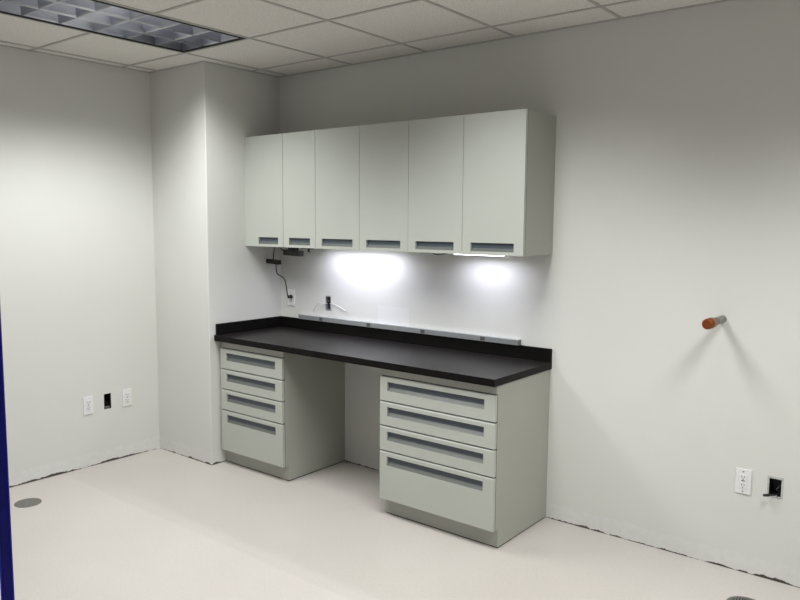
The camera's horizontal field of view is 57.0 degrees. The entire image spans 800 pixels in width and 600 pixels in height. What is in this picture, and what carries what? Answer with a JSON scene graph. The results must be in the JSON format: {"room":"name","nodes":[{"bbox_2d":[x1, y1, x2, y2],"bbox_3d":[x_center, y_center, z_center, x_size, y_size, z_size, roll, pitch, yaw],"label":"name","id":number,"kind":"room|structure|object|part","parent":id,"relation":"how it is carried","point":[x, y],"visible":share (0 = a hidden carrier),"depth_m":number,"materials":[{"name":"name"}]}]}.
{"room":"laboratory room","nodes":[
{"label":"laboratory room","id":0,"kind":"room"},
{"bbox_2d":[0,46,159,487],"bbox_3d":[-3.258,-0.151,3.526,0.120,2.848,4.651,5,8,38],"label":"wall","id":1,"kind":"structure","parent":0,"point":[78,290],"depth_m":4.84,"materials":[{"name":"paint"}]},
{"bbox_2d":[83,396,93,414],"bbox_3d":[-2.104,0.712,4.978,0.010,0.118,0.070,5,8,38],"label":"wall outlet","id":2,"kind":"object","parent":1,"relation":"attached to","point":[88,408],"visible":1,"depth_m":4.97,"materials":[{"name":"white plastic"}]},
{"bbox_2d":[104,393,110,408],"bbox_3d":[-2.047,0.696,5.114,0.070,0.105,0.051,5,8,38],"label":"wall box","id":3,"kind":"object","parent":1,"relation":"attached to","point":[107,397],"visible":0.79,"depth_m":5.12,"materials":[{"name":"black plastic"}]},
{"bbox_2d":[122,388,131,405],"bbox_3d":[-1.925,0.687,5.202,0.010,0.118,0.070,5,8,38],"label":"wall outlet","id":4,"kind":"object","parent":1,"relation":"attached to","point":[126,393],"visible":1,"depth_m":5.20,"materials":[{"name":"white plastic"}]},
{"bbox_2d":[150,62,280,464],"bbox_3d":[-1.284,-0.331,5.409,0.615,2.848,0.769,5,8,38],"label":"wall column","id":5,"kind":"structure","parent":0,"point":[207,275],"depth_m":5.08,"materials":[{"name":"paint"}]},
{"bbox_2d":[0,0,730,77],"bbox_3d":[-0.645,-1.238,1.749,6.015,0.024,5.300,5,8,38],"label":"ceiling","id":6,"kind":"structure","parent":0,"point":[284,38],"depth_m":3.94,"materials":[{"name":"tile"}]},
{"bbox_2d":[0,0,245,52],"bbox_3d":[-1.471,-1.521,3.881,0.584,0.136,1.193,5,8,38],"label":"recessed troffer","id":7,"kind":"object","parent":6,"relation":"attached to","point":[92,16],"visible":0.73,"depth_m":3.93,"materials":[{"name":"white metal"}]},
{"bbox_2d":[0,448,799,599],"bbox_3d":[-0.666,1.505,2.033,6.255,0.100,5.540,5,8,38],"label":"floor","id":8,"kind":"structure","parent":0,"point":[156,524],"depth_m":3.75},
{"bbox_2d":[0,307,14,599],"bbox_3d":[-1.010,0.389,1.865,0.080,2.150,0.100,-3,7,-28],"label":"upright","id":9,"kind":"object","parent":8,"relation":"on","point":[6,555],"visible":1,"depth_m":1.89,"materials":[{"name":"blue paint"}]},
{"bbox_2d":[14,498,41,507],"bbox_3d":[-2.203,1.200,4.366,0.148,0.005,0.148,5,8,38],"label":"cover","id":10,"kind":"object","parent":8,"relation":"on","point":[29,502],"visible":1,"depth_m":4.36,"materials":[{"name":"metal"}]},
{"bbox_2d":[220,342,344,480],"bbox_3d":[-0.816,0.703,5.102,0.642,0.861,0.581,5,8,38],"label":"base cabinet","id":11,"kind":"object","parent":8,"relation":"on","point":[283,414],"visible":0.97,"depth_m":4.87,"materials":[{"name":"grey"}]},
{"bbox_3d":[-0.981,0.400,4.842,0.488,0.051,0.014,5,8,38],"label":"handle","id":12,"kind":"part","parent":11,"relation":"part of","materials":[{"name":"metal"}]},
{"bbox_3d":[-0.983,0.681,4.871,0.488,0.051,0.014,5,8,38],"label":"handle","id":13,"kind":"part","parent":11,"relation":"part of","materials":[{"name":"metal"}]},
{"bbox_3d":[-0.982,0.542,4.857,0.488,0.051,0.014,5,8,38],"label":"handle","id":14,"kind":"part","parent":11,"relation":"part of","materials":[{"name":"metal"}]},
{"bbox_3d":[-0.984,0.825,4.886,0.488,0.051,0.014,5,8,38],"label":"handle","id":15,"kind":"part","parent":11,"relation":"part of","materials":[{"name":"metal"}]},
{"bbox_3d":[-0.977,0.415,4.843,0.611,0.136,0.020,5,8,38],"label":"drawer","id":16,"kind":"part","parent":11,"relation":"part of","materials":[{"name":"paint"}]},
{"bbox_3d":[-0.973,0.319,4.837,0.614,0.044,0.011,5,8,38],"label":"rail","id":17,"kind":"part","parent":11,"relation":"part of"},
{"bbox_3d":[-0.979,0.697,4.872,0.611,0.138,0.020,5,8,38],"label":"drawer","id":18,"kind":"part","parent":11,"relation":"part of","materials":[{"name":"paint"}]},
{"bbox_3d":[-0.978,0.555,4.858,0.611,0.133,0.020,5,8,38],"label":"drawer","id":19,"kind":"part","parent":11,"relation":"part of","materials":[{"name":"paint"}]},
{"bbox_3d":[-0.981,0.911,4.895,0.611,0.279,0.020,5,8,38],"label":"drawer","id":20,"kind":"part","parent":11,"relation":"part of","materials":[{"name":"paint"}]},
{"bbox_2d":[380,369,549,547],"bbox_3d":[0.360,0.808,4.173,0.753,0.861,0.581,5,8,38],"label":"base cabinet","id":21,"kind":"object","parent":8,"relation":"on","point":[466,460],"visible":0.99,"depth_m":3.93,"materials":[{"name":"grey"}]},
{"bbox_2d":[214,316,551,386],"bbox_3d":[-0.207,0.274,4.556,2.209,0.114,0.610,5,8,38],"label":"countertop","id":22,"kind":"structure","parent":21,"relation":"on","point":[491,364],"depth_m":4.45,"materials":[{"name":"black laminate"}]},
{"bbox_2d":[298,314,520,345],"bbox_3d":[-0.020,0.180,4.769,1.800,0.031,0.030,5,8,38],"label":"power raceway","id":23,"kind":"object","parent":22,"relation":"on","point":[300,316],"visible":1,"depth_m":4.66,"materials":[{"name":"metal"}]},
{"bbox_3d":[0.178,0.929,3.968,0.635,0.051,0.014,5,8,38],"label":"handle","id":24,"kind":"part","parent":21,"relation":"part of","materials":[{"name":"metal"}]},
{"bbox_3d":[0.179,0.785,3.953,0.635,0.051,0.014,5,8,38],"label":"handle","id":25,"kind":"part","parent":21,"relation":"part of","materials":[{"name":"metal"}]},
{"bbox_3d":[0.180,0.646,3.938,0.635,0.051,0.014,5,8,38],"label":"handle","id":26,"kind":"part","parent":21,"relation":"part of","materials":[{"name":"metal"}]},
{"bbox_3d":[0.181,0.504,3.924,0.635,0.051,0.014,5,8,38],"label":"handle","id":27,"kind":"part","parent":21,"relation":"part of","materials":[{"name":"metal"}]},
{"bbox_3d":[0.184,1.015,3.974,0.751,0.279,0.020,5,8,38],"label":"drawer","id":28,"kind":"part","parent":21,"relation":"part of","materials":[{"name":"paint"}]},
{"bbox_3d":[0.186,0.801,3.952,0.751,0.138,0.020,5,8,38],"label":"drawer","id":29,"kind":"part","parent":21,"relation":"part of","materials":[{"name":"paint"}]},
{"bbox_3d":[0.187,0.659,3.937,0.751,0.133,0.020,5,8,38],"label":"drawer","id":30,"kind":"part","parent":21,"relation":"part of","materials":[{"name":"paint"}]},
{"bbox_3d":[0.188,0.519,3.922,0.751,0.136,0.020,5,8,38],"label":"drawer","id":31,"kind":"part","parent":21,"relation":"part of","materials":[{"name":"paint"}]},
{"bbox_3d":[0.192,0.423,3.917,0.753,0.044,0.011,5,8,38],"label":"rail","id":32,"kind":"part","parent":21,"relation":"part of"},
{"bbox_2d":[726,596,754,599],"bbox_3d":[1.520,1.344,3.242,0.160,0.006,0.160,5,8,38],"label":"floor drain","id":33,"kind":"object","parent":8,"relation":"on","point":[732,597],"visible":1,"depth_m":3.30,"materials":[{"name":"metal"}]},
{"bbox_2d":[279,0,799,587],"bbox_3d":[1.272,-0.145,3.802,5.400,2.848,0.120,5,8,38],"label":"wall","id":34,"kind":"structure","parent":0,"point":[677,182],"depth_m":3.76,"materials":[{"name":"paint"}]},
{"bbox_2d":[244,130,315,247],"bbox_3d":[-0.708,-0.739,5.037,0.689,0.746,0.329,5,8,38],"label":"upper cabinet","id":35,"kind":"object","parent":34,"relation":"attached to","point":[279,168],"visible":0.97,"depth_m":4.89,"materials":[{"name":"grey laminate"}]},
{"bbox_3d":[-0.944,-0.760,5.226,0.083,0.746,0.325,5,8,38],"label":"filler panel","id":36,"kind":"part","parent":35,"relation":"part of","materials":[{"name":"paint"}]},
{"bbox_3d":[-0.889,-0.735,4.984,0.301,0.746,0.020,5,8,38],"label":"door","id":37,"kind":"part","parent":35,"relation":"part of","materials":[{"name":"paint"}]},
{"bbox_3d":[-0.891,-0.404,5.016,0.196,0.045,0.014,5,8,38],"label":"handle","id":38,"kind":"part","parent":35,"relation":"part of","materials":[{"name":"metal"}]},
{"bbox_2d":[266,247,292,297],"bbox_3d":[-0.871,-0.211,5.335,0.160,0.404,0.130,5,8,38],"label":"power adapter","id":39,"kind":"object","parent":35,"relation":"hanging from","point":[270,261],"visible":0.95,"depth_m":5.29,"materials":[{"name":"black plastic"}]},
{"bbox_3d":[-0.833,-0.137,5.303,0.108,0.254,0.057,-3,7,-31],"label":"cord","id":40,"kind":"part","parent":39,"relation":"part of","materials":[{"name":"black plastic"}]},
{"bbox_2d":[279,247,303,255],"bbox_3d":[-0.781,-0.353,5.152,0.258,0.087,0.062,5,8,38],"label":"power adapter","id":41,"kind":"object","parent":35,"relation":"attached to","point":[290,251],"visible":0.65,"depth_m":5.10,"materials":[{"name":"black plastic"}]},
{"bbox_3d":[-0.652,-0.713,4.797,0.299,0.746,0.020,5,8,38],"label":"door","id":42,"kind":"part","parent":35,"relation":"part of","materials":[{"name":"paint"}]},
{"bbox_3d":[-0.653,-0.382,4.827,0.196,0.045,0.014,5,8,38],"label":"handle","id":43,"kind":"part","parent":35,"relation":"part of","materials":[{"name":"metal"}]},
{"bbox_2d":[288,289,294,305],"bbox_3d":[-0.795,-0.020,5.382,0.070,0.118,0.010,5,8,38],"label":"wall outlet","id":44,"kind":"object","parent":34,"relation":"attached to","point":[291,301],"visible":1,"depth_m":5.37,"materials":[{"name":"white plastic"}]},
{"bbox_2d":[313,296,346,311],"bbox_3d":[-0.460,0.033,5.149,0.316,0.120,0.105,5,8,38],"label":"wall box","id":45,"kind":"object","parent":34,"relation":"attached to","point":[328,303],"visible":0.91,"depth_m":5.17,"materials":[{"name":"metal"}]},
{"bbox_2d":[315,121,408,251],"bbox_3d":[-0.144,-0.688,4.592,0.750,0.746,0.329,5,8,38],"label":"upper cabinet","id":46,"kind":"object","parent":34,"relation":"attached to","point":[362,171],"visible":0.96,"depth_m":4.45,"materials":[{"name":"grey laminate"}]},
{"bbox_3d":[-0.387,-0.690,4.588,0.373,0.746,0.020,5,8,38],"label":"door","id":47,"kind":"part","parent":46,"relation":"part of","materials":[{"name":"paint"}]},
{"bbox_3d":[-0.391,-0.359,4.620,0.264,0.045,0.014,5,8,38],"label":"handle","id":48,"kind":"part","parent":46,"relation":"part of","materials":[{"name":"metal"}]},
{"bbox_3d":[-0.097,-0.333,4.388,0.264,0.045,0.014,5,8,38],"label":"handle","id":49,"kind":"part","parent":46,"relation":"part of","materials":[{"name":"metal"}]},
{"bbox_3d":[-0.093,-0.663,4.355,0.372,0.746,0.020,5,8,38],"label":"door","id":50,"kind":"part","parent":46,"relation":"part of","materials":[{"name":"paint"}]},
{"bbox_2d":[408,109,555,255],"bbox_3d":[0.445,-0.635,4.127,0.753,0.746,0.329,5,8,38],"label":"upper cabinet","id":51,"kind":"object","parent":34,"relation":"attached to","point":[480,183],"visible":1,"depth_m":3.95,"materials":[{"name":"grey laminate"}]},
{"bbox_3d":[0.196,-0.306,4.157,0.265,0.045,0.014,5,8,38],"label":"handle","id":52,"kind":"part","parent":51,"relation":"part of","materials":[{"name":"metal"}]},
{"bbox_3d":[0.201,-0.637,4.123,0.372,0.746,0.020,5,8,38],"label":"door","id":53,"kind":"part","parent":51,"relation":"part of","materials":[{"name":"paint"}]},
{"bbox_2d":[455,254,501,255],"bbox_3d":[0.446,-0.269,4.180,0.322,0.031,0.040,5,8,38],"label":"led light bar","id":54,"kind":"object","parent":51,"relation":"attached to","point":[455,254],"visible":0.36,"depth_m":4.15,"materials":[{"name":"white plastic"}]},
{"bbox_3d":[0.491,-0.280,3.924,0.267,0.045,0.014,5,8,38],"label":"handle","id":55,"kind":"part","parent":51,"relation":"part of","materials":[{"name":"metal"}]},
{"bbox_3d":[0.496,-0.611,3.890,0.376,0.746,0.020,5,8,38],"label":"door","id":56,"kind":"part","parent":51,"relation":"part of","materials":[{"name":"paint"}]},
{"bbox_2d":[702,315,726,329],"bbox_3d":[1.467,0.101,3.433,0.050,0.050,0.252,5,8,38],"label":"pipe stub","id":57,"kind":"object","parent":34,"relation":"attached to","point":[709,323],"visible":1,"depth_m":3.35,"materials":[{"name":"orange metal"}]},
{"bbox_2d":[735,468,751,494],"bbox_3d":[1.640,0.867,3.523,0.070,0.118,0.011,5,8,38],"label":"wall outlet","id":58,"kind":"object","parent":34,"relation":"attached to","point":[743,477],"visible":1,"depth_m":3.52,"materials":[{"name":"white plastic"}]},
{"bbox_2d":[739,474,746,488],"bbox_3d":[1.638,0.867,3.521,0.033,0.066,0.005,5,8,38],"label":"receptacle","id":59,"kind":"object","parent":58,"relation":"attached to","point":[742,477],"depth_m":3.52,"materials":[{"name":"white plastic"}]},
{"bbox_2d":[763,475,783,499],"bbox_3d":[1.755,0.874,3.453,0.077,0.102,0.118,5,8,38],"label":"wall box","id":60,"kind":"object","parent":34,"relation":"attached to","point":[774,484],"visible":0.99,"depth_m":3.46,"materials":[{"name":"black plastic"}]}
]}

